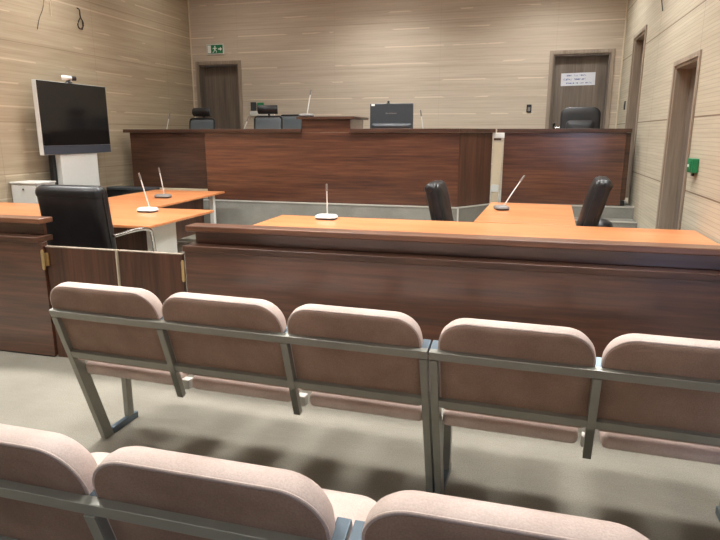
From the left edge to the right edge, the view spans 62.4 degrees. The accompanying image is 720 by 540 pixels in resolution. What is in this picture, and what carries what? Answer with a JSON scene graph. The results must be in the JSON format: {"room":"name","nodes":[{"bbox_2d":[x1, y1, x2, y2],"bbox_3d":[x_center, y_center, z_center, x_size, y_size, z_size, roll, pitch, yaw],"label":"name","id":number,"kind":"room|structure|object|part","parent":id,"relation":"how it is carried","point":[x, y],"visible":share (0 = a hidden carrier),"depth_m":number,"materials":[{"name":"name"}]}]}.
{"room":"courtroom","nodes":[
{"label":"courtroom","id":0,"kind":"room"},
{"bbox_2d":[0,0,194,202],"bbox_3d":[-5.215,-1.828,5.266,0.200,4.300,14.380,3,13,15],"label":"wall","id":1,"kind":"structure","parent":0,"point":[139,51],"depth_m":9.20,"materials":[{"name":"beige wood"}]},
{"bbox_2d":[77,8,83,29],"bbox_3d":[-4.087,-3.667,8.681,0.053,0.301,0.134,3,13,15],"label":"hanging cable","id":2,"kind":"object","parent":1,"relation":"hanging from","point":[77,8],"visible":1,"depth_m":8.67,"materials":[{"name":"black plastic"}]},
{"bbox_2d":[204,197,637,222],"bbox_3d":[-0.248,-0.681,8.561,7.849,0.586,1.026,3,13,15],"label":"trim","id":3,"kind":"structure","parent":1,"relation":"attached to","point":[457,208],"depth_m":8.18,"materials":[{"name":"metal"}]},
{"bbox_2d":[0,234,719,539],"bbox_3d":[-0.191,0.609,4.488,10.780,0.100,14.680,3,13,15],"label":"floor","id":4,"kind":"structure","parent":0,"point":[375,457],"depth_m":2.98,"materials":[{"name":"beige carpet"}]},
{"bbox_2d":[0,214,57,356],"bbox_3d":[-3.710,0.030,4.592,3.265,0.980,0.190,3,13,15],"label":"wooden barrier","id":5,"kind":"object","parent":4,"relation":"on","point":[27,326],"visible":0.98,"depth_m":4.16,"materials":[{"name":"brown wood"}]},
{"bbox_3d":[-3.730,-0.379,4.535,3.201,0.080,0.030,3,13,15],"label":"panel","id":6,"kind":"part","parent":5,"relation":"part of","materials":[{"name":"brown wood"}]},
{"bbox_3d":[-3.722,-0.436,4.519,3.216,0.038,0.130,3,13,15],"label":"rail","id":7,"kind":"part","parent":5,"relation":"part of","materials":[{"name":"brown wood"}]},
{"bbox_2d":[40,245,120,356],"bbox_3d":[-1.880,0.243,4.064,0.572,0.798,0.072,3,13,15],"label":"gate leaf","id":8,"kind":"object","parent":5,"relation":"attached to","point":[64,263],"visible":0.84,"depth_m":4.01,"materials":[{"name":"brown wood"}]},
{"bbox_2d":[9,180,55,203],"bbox_3d":[-4.264,-0.698,7.857,0.430,0.935,0.340,3,13,15],"label":"base cabinet","id":9,"kind":"object","parent":4,"relation":"on","point":[22,191],"visible":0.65,"depth_m":7.63,"materials":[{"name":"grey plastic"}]},
{"bbox_3d":[-4.307,-0.938,7.650,0.365,0.295,0.016,3,13,15],"label":"drawer","id":10,"kind":"part","parent":9,"relation":"part of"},
{"bbox_2d":[31,79,110,185],"bbox_3d":[-3.986,-1.509,8.512,0.400,2.222,1.350,3,13,15],"label":"video screen","id":11,"kind":"object","parent":4,"relation":"on","point":[72,124],"visible":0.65,"depth_m":8.30,"materials":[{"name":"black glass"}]},
{"bbox_3d":[-4.142,-1.530,8.428,0.059,1.500,0.640,3,13,15],"label":"plate","id":12,"kind":"part","parent":11,"relation":"part of","materials":[{"name":"black plastic"}]},
{"bbox_2d":[61,75,75,82],"bbox_3d":[-4.035,-2.633,8.211,0.100,0.099,0.221,7,15,28],"label":"webcam","id":13,"kind":"object","parent":11,"relation":"on","point":[67,78],"visible":0.98,"depth_m":8.20,"materials":[{"name":"grey plastic"}]},
{"bbox_2d":[35,184,156,251],"bbox_3d":[-2.041,-0.105,4.736,0.628,1.181,0.695,3,13,15],"label":"leather armchair","id":14,"kind":"object","parent":4,"relation":"on","point":[80,214],"visible":0.47,"depth_m":4.35,"materials":[{"name":"black leather"}]},
{"bbox_3d":[-2.103,-0.265,4.461,0.550,0.742,0.201,3,13,15],"label":"backrest","id":15,"kind":"part","parent":14,"relation":"part of","materials":[{"name":"black leather"}]},
{"bbox_3d":[-1.738,0.073,4.747,0.028,0.828,0.593,3,13,15],"label":"frame","id":16,"kind":"part","parent":14,"relation":"part of","materials":[{"name":"silver metal"}]},
{"bbox_2d":[0,202,213,252],"bbox_3d":[-3.250,-0.250,6.345,3.150,0.740,1.190,3,13,15],"label":"desk","id":17,"kind":"object","parent":4,"relation":"on","point":[162,222],"visible":0.34,"depth_m":6.08,"materials":[{"name":"brown wood"}]},
{"bbox_3d":[-3.233,-0.425,6.603,2.550,0.464,0.020,3,13,15],"label":"modesty panel","id":18,"kind":"part","parent":17,"relation":"part of","materials":[{"name":"brown wood"}]},
{"bbox_2d":[137,173,158,212],"bbox_3d":[-2.237,-0.812,6.226,0.210,0.406,0.150,3,13,15],"label":"microphone","id":19,"kind":"object","parent":17,"relation":"on","point":[148,209],"visible":1,"depth_m":6.21,"materials":[{"name":"grey plastic"}]},
{"bbox_2d":[106,186,159,196],"bbox_3d":[-3.554,-0.945,9.397,0.850,0.725,0.265,3,13,15],"label":"base cabinet","id":20,"kind":"object","parent":4,"relation":"on","point":[112,191],"visible":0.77,"depth_m":9.24,"materials":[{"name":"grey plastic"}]},
{"bbox_2d":[108,190,224,243],"bbox_3d":[-2.664,-0.578,7.768,1.220,0.740,1.925,3,13,15],"label":"desk","id":21,"kind":"object","parent":4,"relation":"on","point":[180,199],"visible":0.3,"depth_m":7.85,"materials":[{"name":"brown wood"}]},
{"bbox_2d":[154,168,171,197],"bbox_3d":[-2.523,-1.113,7.587,0.210,0.381,0.150,3,13,15],"label":"microphone","id":22,"kind":"object","parent":21,"relation":"on","point":[164,195],"visible":1,"depth_m":7.58,"materials":[{"name":"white plastic"}]},
{"bbox_3d":[-2.387,-0.643,7.662,0.020,0.514,1.450,3,13,15],"label":"modesty panel","id":23,"kind":"part","parent":21,"relation":"part of","materials":[{"name":"brown wood"}]},
{"bbox_2d":[0,424,376,539],"bbox_3d":[-0.801,0.735,1.721,1.751,0.896,0.618,4,13,15],"label":"seating","id":24,"kind":"object","parent":4,"relation":"on","point":[52,487],"visible":0.96,"depth_m":1.26,"materials":[{"name":"pink fabric"}]},
{"bbox_3d":[-0.858,0.702,1.506,1.688,0.039,0.031,4,13,15],"label":"rail","id":25,"kind":"part","parent":24,"relation":"part of","materials":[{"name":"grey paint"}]},
{"bbox_3d":[-0.866,0.556,1.435,0.549,0.388,0.123,4,13,15],"label":"panel","id":26,"kind":"part","parent":24,"relation":"part of","materials":[{"name":"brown fabric"}]},
{"bbox_3d":[-0.857,0.543,1.464,0.563,0.407,0.184,4,13,15],"label":"backrest","id":27,"kind":"part","parent":24,"relation":"part of","materials":[{"name":"pink fabric"}]},
{"bbox_3d":[-0.579,0.701,1.415,0.030,0.369,0.138,4,13,15],"label":"post","id":28,"kind":"part","parent":24,"relation":"part of","materials":[{"name":"grey metal"}]},
{"bbox_3d":[-0.774,0.720,1.788,0.501,0.096,0.471,4,13,15],"label":"seat","id":29,"kind":"part","parent":24,"relation":"part of","materials":[{"name":"pink fabric"}]},
{"bbox_3d":[-0.877,0.502,1.392,1.749,0.040,0.032,4,13,15],"label":"rail","id":30,"kind":"part","parent":24,"relation":"part of","materials":[{"name":"grey paint"}]},
{"bbox_3d":[-0.314,0.591,1.283,0.531,0.388,0.123,4,13,15],"label":"panel","id":31,"kind":"part","parent":24,"relation":"part of","materials":[{"name":"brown fabric"}]},
{"bbox_3d":[-0.305,0.578,1.313,0.545,0.407,0.184,4,13,15],"label":"backrest","id":32,"kind":"part","parent":24,"relation":"part of","materials":[{"name":"pink fabric"}]},
{"bbox_3d":[-0.213,0.755,1.635,0.501,0.096,0.471,4,13,15],"label":"seat","id":33,"kind":"part","parent":24,"relation":"part of","materials":[{"name":"pink fabric"}]},
{"bbox_2d":[49,282,443,492],"bbox_3d":[-0.498,0.486,2.800,1.751,0.896,0.618,4,14,17],"label":"seating","id":34,"kind":"object","parent":4,"relation":"on","point":[369,361],"visible":0.95,"depth_m":2.50,"materials":[{"name":"pink fabric"}]},
{"bbox_3d":[-1.359,0.542,2.942,0.030,0.724,0.286,4,14,17],"label":"post","id":35,"kind":"part","parent":34,"relation":"part of","materials":[{"name":"grey metal"}]},
{"bbox_3d":[-1.122,0.255,2.719,0.575,0.407,0.184,4,14,17],"label":"backrest","id":36,"kind":"part","parent":34,"relation":"part of","materials":[{"name":"pink fabric"}]},
{"bbox_3d":[-1.132,0.268,2.689,0.561,0.388,0.123,4,14,17],"label":"panel","id":37,"kind":"part","parent":34,"relation":"part of","materials":[{"name":"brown fabric"}]},
{"bbox_3d":[-1.272,0.636,3.246,0.032,0.335,0.043,4,14,17],"label":"leg","id":38,"kind":"part","parent":34,"relation":"part of","materials":[{"name":"grey paint"}]},
{"bbox_3d":[-1.031,0.431,3.040,0.515,0.096,0.471,4,14,17],"label":"seat","id":39,"kind":"part","parent":34,"relation":"part of","materials":[{"name":"pink fabric"}]},
{"bbox_3d":[-0.841,0.415,2.659,0.030,0.369,0.138,4,14,17],"label":"post","id":40,"kind":"part","parent":34,"relation":"part of","materials":[{"name":"grey metal"}]},
{"bbox_3d":[-0.561,0.294,2.545,0.563,0.407,0.184,4,14,17],"label":"backrest","id":41,"kind":"part","parent":34,"relation":"part of","materials":[{"name":"pink fabric"}]},
{"bbox_3d":[-0.571,0.308,2.516,0.549,0.388,0.123,4,14,17],"label":"panel","id":42,"kind":"part","parent":34,"relation":"part of","materials":[{"name":"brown fabric"}]},
{"bbox_3d":[-0.582,0.253,2.473,1.749,0.040,0.032,4,14,17],"label":"rail","id":43,"kind":"part","parent":34,"relation":"part of","materials":[{"name":"grey metal"}]},
{"bbox_3d":[-0.469,0.471,2.866,0.501,0.096,0.471,4,14,17],"label":"seat","id":44,"kind":"part","parent":34,"relation":"part of","materials":[{"name":"pink fabric"}]},
{"bbox_3d":[-0.561,0.453,2.587,1.688,0.039,0.031,4,14,17],"label":"rail","id":45,"kind":"part","parent":34,"relation":"part of","materials":[{"name":"grey paint"}]},
{"bbox_3d":[-0.285,0.455,2.487,0.030,0.369,0.138,4,14,17],"label":"post","id":46,"kind":"part","parent":34,"relation":"part of","materials":[{"name":"grey metal"}]},
{"bbox_3d":[-0.024,0.347,2.346,0.531,0.388,0.123,4,14,17],"label":"panel","id":47,"kind":"part","parent":34,"relation":"part of","materials":[{"name":"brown fabric"}]},
{"bbox_3d":[-0.014,0.334,2.375,0.545,0.407,0.184,4,14,17],"label":"backrest","id":48,"kind":"part","parent":34,"relation":"part of","materials":[{"name":"pink fabric"}]},
{"bbox_3d":[0.087,0.511,2.694,0.501,0.096,0.471,4,14,17],"label":"seat","id":49,"kind":"part","parent":34,"relation":"part of","materials":[{"name":"pink fabric"}]},
{"bbox_3d":[0.279,0.658,2.435,0.030,0.724,0.286,4,14,17],"label":"post","id":50,"kind":"part","parent":34,"relation":"part of","materials":[{"name":"grey metal"}]},
{"bbox_2d":[203,188,633,224],"bbox_3d":[0.099,-0.968,9.813,7.849,0.583,3.025,3,13,15],"label":"dais","id":51,"kind":"object","parent":4,"relation":"on","point":[227,212],"visible":0.14,"depth_m":8.39,"materials":[{"name":"grey carpet"}]},
{"bbox_2d":[123,129,207,190],"bbox_3d":[-2.933,-1.752,9.631,1.675,1.021,0.550,3,13,15],"label":"bench","id":52,"kind":"object","parent":51,"relation":"on","point":[179,154],"visible":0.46,"depth_m":9.46,"materials":[{"name":"laminate"}]},
{"bbox_2d":[189,108,214,128],"bbox_3d":[-2.818,-2.081,10.243,0.596,1.391,0.626,4,14,19],"label":"swivel chair","id":53,"kind":"object","parent":51,"relation":"on","point":[194,123],"visible":0.27,"depth_m":10.31,"materials":[{"name":"grey fabric"}]},
{"bbox_3d":[-2.756,-2.324,10.372,0.460,0.572,0.103,4,14,19],"label":"backrest","id":54,"kind":"part","parent":53,"relation":"part of","materials":[{"name":"grey fabric"}]},
{"bbox_3d":[-2.756,-2.324,10.372,0.524,0.643,0.120,4,14,19],"label":"frame","id":55,"kind":"part","parent":53,"relation":"part of","materials":[{"name":"black plastic"}]},
{"bbox_2d":[254,105,282,128],"bbox_3d":[-1.574,-2.020,9.911,0.596,1.421,0.626,2,13,7],"label":"swivel chair","id":56,"kind":"object","parent":51,"relation":"on","point":[260,122],"visible":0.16,"depth_m":10.01,"materials":[{"name":"black plastic"}]},
{"bbox_3d":[-1.550,-2.265,10.052,0.440,0.601,0.107,2,13,7],"label":"backrest","id":57,"kind":"part","parent":56,"relation":"part of","materials":[{"name":"grey fabric"}]},
{"bbox_3d":[-1.550,-2.265,10.052,0.504,0.673,0.124,2,13,7],"label":"frame","id":58,"kind":"part","parent":56,"relation":"part of","materials":[{"name":"black plastic"}]},
{"bbox_2d":[280,114,301,128],"bbox_3d":[-1.331,-2.125,10.649,0.596,1.294,0.585,5,14,21],"label":"swivel chair","id":59,"kind":"object","parent":51,"relation":"on","point":[290,121],"visible":0.07,"depth_m":10.74,"materials":[{"name":"grey fabric"}]},
{"bbox_2d":[202,116,495,206],"bbox_3d":[-0.184,-1.603,8.616,4.135,1.183,0.910,3,13,15],"label":"bench","id":60,"kind":"object","parent":51,"relation":"on","point":[358,165],"visible":0.98,"depth_m":8.22,"materials":[{"name":"brown wood"}]},
{"bbox_2d":[299,90,313,116],"bbox_3d":[-0.757,-2.351,8.385,0.210,0.376,0.150,3,13,15],"label":"microphone","id":61,"kind":"object","parent":60,"relation":"on","point":[307,114],"visible":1,"depth_m":8.37,"materials":[{"name":"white plastic"}]},
{"bbox_2d":[370,103,413,128],"bbox_3d":[0.446,-2.042,8.441,0.620,0.619,0.200,3,13,15],"label":"computer monitor","id":62,"kind":"object","parent":60,"relation":"on","point":[388,115],"visible":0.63,"depth_m":8.38,"materials":[{"name":"grey plastic"}]},
{"bbox_3d":[1.552,-1.365,8.064,0.675,0.968,0.030,-11,17,-39],"label":"angled panel","id":63,"kind":"part","parent":60,"relation":"part of","materials":[{"name":"brown wood"}]},
{"bbox_2d":[490,133,504,202],"bbox_3d":[1.922,-1.424,8.325,0.149,0.967,0.046,3,13,15],"label":"post","id":64,"kind":"object","parent":51,"relation":"on","point":[498,146],"visible":0.86,"depth_m":8.31,"materials":[{"name":"laminate"}]},
{"bbox_2d":[497,129,631,205],"bbox_3d":[2.796,-1.455,8.339,1.737,1.020,0.420,3,13,15],"label":"bench","id":65,"kind":"object","parent":51,"relation":"on","point":[559,166],"visible":1,"depth_m":8.17,"materials":[{"name":"brown wood"}]},
{"bbox_2d":[559,107,600,128],"bbox_3d":[3.252,-1.734,8.840,0.690,1.345,0.681,3,13,15],"label":"chair","id":66,"kind":"object","parent":51,"relation":"on","point":[570,117],"visible":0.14,"depth_m":8.90,"materials":[{"name":"black leather"}]},
{"bbox_2d":[566,120,594,128],"bbox_3d":[3.289,-1.971,8.929,0.410,0.534,0.119,3,13,15],"label":"cushion","id":67,"kind":"object","parent":66,"relation":"on","point":[570,124],"depth_m":8.89,"materials":[{"name":"black leather"}]},
{"bbox_2d":[424,180,453,220],"bbox_3d":[1.052,-0.357,6.071,0.743,1.072,0.578,4,14,17],"label":"leather armchair","id":68,"kind":"object","parent":4,"relation":"on","point":[437,195],"visible":0.34,"depth_m":5.86,"materials":[{"name":"black leather"}]},
{"bbox_3d":[0.820,-0.584,6.092,0.247,0.639,0.500,4,14,17],"label":"backrest","id":69,"kind":"part","parent":68,"relation":"part of","materials":[{"name":"black leather"}]},
{"bbox_2d":[437,181,453,220],"bbox_3d":[0.873,-0.633,6.064,0.141,0.513,0.440,4,14,17],"label":"cushion","id":70,"kind":"object","parent":68,"relation":"on","point":[444,211],"depth_m":5.89,"materials":[{"name":"black leather"}]},
{"bbox_2d":[182,223,719,356],"bbox_3d":[0.594,0.291,3.458,3.507,0.980,0.190,3,13,15],"label":"wooden barrier","id":71,"kind":"object","parent":4,"relation":"on","point":[604,290],"visible":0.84,"depth_m":3.33,"materials":[{"name":"brown wood"}]},
{"bbox_2d":[118,250,186,304],"bbox_3d":[-1.349,0.275,3.928,0.501,0.798,0.065,3,13,15],"label":"gate leaf","id":72,"kind":"object","parent":71,"relation":"attached to","point":[163,274],"visible":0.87,"depth_m":3.87,"materials":[{"name":"brown wood"}]},
{"bbox_3d":[0.602,-0.174,3.381,3.507,0.038,0.130,3,13,15],"label":"rail","id":73,"kind":"part","parent":71,"relation":"part of","materials":[{"name":"brown wood"}]},
{"bbox_3d":[0.622,-0.115,3.389,3.465,0.080,0.030,3,13,15],"label":"panel","id":74,"kind":"part","parent":71,"relation":"part of","materials":[{"name":"brown wood"}]},
{"bbox_2d":[254,215,718,244],"bbox_3d":[0.921,0.006,5.231,3.780,0.740,0.880,3,13,15],"label":"desk","id":75,"kind":"object","parent":4,"relation":"on","point":[401,225],"visible":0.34,"depth_m":5.13,"materials":[{"name":"brown wood"}]},
{"bbox_2d":[315,184,337,219],"bbox_3d":[-0.324,-0.655,5.700,0.210,0.335,0.150,3,13,15],"label":"microphone","id":76,"kind":"object","parent":75,"relation":"on","point":[327,216],"visible":1,"depth_m":5.68,"materials":[{"name":"grey plastic"}]},
{"bbox_2d":[349,490,648,539],"bbox_3d":[0.610,0.824,1.334,1.168,0.896,0.618,4,13,15],"label":"seating","id":77,"kind":"object","parent":4,"relation":"on","point":[406,514],"visible":1,"depth_m":1.06,"materials":[{"name":"pink fabric"}]},
{"bbox_3d":[0.273,0.628,1.123,0.531,0.388,0.123,4,13,15],"label":"panel","id":78,"kind":"part","parent":77,"relation":"part of","materials":[{"name":"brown fabric"}]},
{"bbox_2d":[474,202,575,225],"bbox_3d":[1.758,-0.245,6.324,0.910,0.740,1.660,4,14,17],"label":"desk","id":79,"kind":"object","parent":4,"relation":"on","point":[518,213],"visible":0.27,"depth_m":6.07,"materials":[{"name":"brown wood"}]},
{"bbox_2d":[493,175,524,210],"bbox_3d":[1.623,-0.836,6.419,0.329,0.366,0.210,0,13,0],"label":"microphone","id":80,"kind":"object","parent":79,"relation":"on","point":[504,207],"visible":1,"depth_m":6.41,"materials":[{"name":"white plastic"}]},
{"bbox_2d":[429,318,719,521],"bbox_3d":[0.899,0.586,2.367,1.168,0.896,0.618,4,14,17],"label":"seating","id":81,"kind":"object","parent":4,"relation":"on","point":[657,395],"visible":0.99,"depth_m":2.11,"materials":[{"name":"pink fabric"}]},
{"bbox_3d":[0.315,0.661,2.424,0.030,0.724,0.286,4,14,17],"label":"post","id":82,"kind":"part","parent":81,"relation":"part of","materials":[{"name":"grey metal"}]},
{"bbox_3d":[0.402,0.755,2.727,0.032,0.335,0.043,4,14,17],"label":"leg","id":83,"kind":"part","parent":81,"relation":"part of","materials":[{"name":"grey paint"}]},
{"bbox_3d":[0.643,0.551,2.522,0.515,0.096,0.471,4,14,17],"label":"seat","id":84,"kind":"part","parent":81,"relation":"part of","materials":[{"name":"pink fabric"}]},
{"bbox_3d":[0.557,0.388,2.167,0.531,0.388,0.123,4,14,17],"label":"panel","id":85,"kind":"part","parent":81,"relation":"part of","materials":[{"name":"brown fabric"}]},
{"bbox_3d":[0.567,0.375,2.196,0.545,0.407,0.184,4,14,17],"label":"backrest","id":86,"kind":"part","parent":81,"relation":"part of","materials":[{"name":"pink fabric"}]},
{"bbox_3d":[0.815,0.353,2.041,1.166,0.040,0.032,4,14,17],"label":"rail","id":87,"kind":"part","parent":81,"relation":"part of","materials":[{"name":"grey metal"}]},
{"bbox_3d":[0.835,0.552,2.154,1.105,0.039,0.031,4,14,17],"label":"rail","id":88,"kind":"part","parent":81,"relation":"part of","materials":[{"name":"grey paint"}]},
{"bbox_3d":[0.834,0.534,2.141,0.030,0.369,0.138,4,14,17],"label":"post","id":89,"kind":"part","parent":81,"relation":"part of","materials":[{"name":"grey metal"}]},
{"bbox_3d":[1.095,0.426,2.000,0.531,0.388,0.123,4,14,17],"label":"panel","id":90,"kind":"part","parent":81,"relation":"part of","materials":[{"name":"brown fabric"}]},
{"bbox_3d":[1.105,0.413,2.029,0.545,0.407,0.184,4,14,17],"label":"backrest","id":91,"kind":"part","parent":81,"relation":"part of","materials":[{"name":"pink fabric"}]},
{"bbox_3d":[1.206,0.591,2.348,0.501,0.096,0.471,4,14,17],"label":"seat","id":92,"kind":"part","parent":81,"relation":"part of","materials":[{"name":"pink fabric"}]},
{"bbox_2d":[576,176,612,226],"bbox_3d":[1.975,-0.329,5.779,0.773,1.148,0.638,4,14,19],"label":"leather armchair","id":93,"kind":"object","parent":4,"relation":"on","point":[597,195],"visible":0.38,"depth_m":5.38,"materials":[{"name":"black leather"}]},
{"bbox_2d":[576,177,599,225],"bbox_3d":[2.153,-0.579,5.658,0.168,0.588,0.500,4,14,19],"label":"cushion","id":94,"kind":"object","parent":93,"relation":"on","point":[589,208],"depth_m":5.41,"materials":[{"name":"black leather"}]},
{"bbox_2d":[597,218,612,226],"bbox_3d":[2.643,-0.254,6.596,0.400,0.635,0.400,3,13,15],"label":"armrest","id":95,"kind":"object","parent":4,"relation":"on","point":[603,222],"visible":0.16,"depth_m":6.44,"materials":[{"name":"black leather"}]},
{"bbox_2d":[574,217,636,227],"bbox_3d":[2.645,-0.425,7.805,1.849,0.426,0.990,3,13,15],"label":"steps","id":96,"kind":"structure","parent":4,"relation":"on","point":[619,225],"depth_m":7.75,"materials":[{"name":"grey carpet"}]},
{"bbox_2d":[189,0,626,188],"bbox_3d":[0.630,-3.134,10.935,8.049,4.300,0.300,3,13,15],"label":"wall","id":97,"kind":"structure","parent":0,"point":[468,64],"depth_m":10.57,"materials":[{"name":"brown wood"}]},
{"bbox_2d":[187,0,195,117],"bbox_3d":[-3.287,-3.618,11.738,0.022,3.717,0.022,3,13,15],"label":"trim","id":98,"kind":"structure","parent":97,"relation":"attached to","point":[187,0],"depth_m":11.59,"materials":[{"name":"beige wood"}]},
{"bbox_2d":[206,44,223,54],"bbox_3d":[-2.783,-4.246,11.445,0.360,0.190,0.034,3,13,15],"label":"exit sign","id":99,"kind":"object","parent":97,"relation":"attached to","point":[212,49],"visible":1,"depth_m":11.43,"materials":[{"name":"white paint"}]},
{"bbox_2d":[195,60,243,128],"bbox_3d":[-2.713,-2.936,11.887,0.975,2.322,0.298,3,13,15],"label":"door","id":100,"kind":"structure","parent":97,"relation":"in","point":[220,89],"depth_m":11.77,"materials":[{"name":"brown wood"}]},
{"bbox_2d":[250,102,274,115],"bbox_3d":[-1.885,-3.103,11.460,0.510,0.255,0.035,3,13,15],"label":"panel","id":101,"kind":"object","parent":97,"relation":"attached to","point":[253,112],"visible":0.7,"depth_m":11.49,"materials":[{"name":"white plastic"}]},
{"bbox_2d":[526,105,531,111],"bbox_3d":[2.902,-2.773,10.216,0.080,0.130,0.020,3,13,15],"label":"wall switch","id":102,"kind":"object","parent":97,"relation":"attached to","point":[528,106],"visible":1,"depth_m":10.21,"materials":[{"name":"black plastic"}]},
{"bbox_2d":[545,48,615,128],"bbox_3d":[3.705,-2.540,10.199,1.020,2.307,0.298,3,13,15],"label":"door","id":103,"kind":"structure","parent":97,"relation":"in","point":[559,97],"depth_m":10.02,"materials":[{"name":"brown wood"}]},
{"bbox_2d":[561,72,595,85],"bbox_3d":[3.676,-3.218,10.035,0.548,0.214,0.003,3,13,15],"label":"paper notice","id":104,"kind":"object","parent":103,"relation":"attached to","point":[588,78],"visible":1,"depth_m":10.04,"materials":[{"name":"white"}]},
{"bbox_2d":[615,0,628,128],"bbox_3d":[4.269,-3.159,9.748,0.022,3.717,0.022,3,13,15],"label":"trim","id":105,"kind":"structure","parent":97,"relation":"attached to","point":[627,0],"depth_m":9.69,"materials":[{"name":"beige wood"}]},
{"bbox_2d":[617,0,719,244],"bbox_3d":[3.413,-2.026,6.124,0.300,4.300,7.780,3,13,15],"label":"wall","id":106,"kind":"structure","parent":0,"point":[683,28],"depth_m":6.34,"materials":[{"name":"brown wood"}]},
{"bbox_2d":[625,25,647,203],"bbox_3d":[4.020,-2.166,8.474,0.298,2.352,0.960,3,13,15],"label":"door","id":107,"kind":"structure","parent":106,"relation":"in","point":[639,41],"depth_m":8.73,"materials":[{"name":"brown wood"}]},
{"bbox_2d":[655,49,701,229],"bbox_3d":[3.280,-0.942,5.942,0.298,2.270,1.000,3,13,15],"label":"door","id":108,"kind":"structure","parent":106,"relation":"in","point":[686,77],"depth_m":6.24,"materials":[{"name":"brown wood"}]},
{"bbox_2d":[687,158,698,175],"bbox_3d":[2.926,-0.905,5.241,0.058,0.152,0.180,3,13,15],"label":"emergency door release","id":109,"kind":"object","parent":106,"relation":"attached to","point":[693,163],"visible":1,"depth_m":5.17,"materials":[{"name":"green plastic"}]}
]}

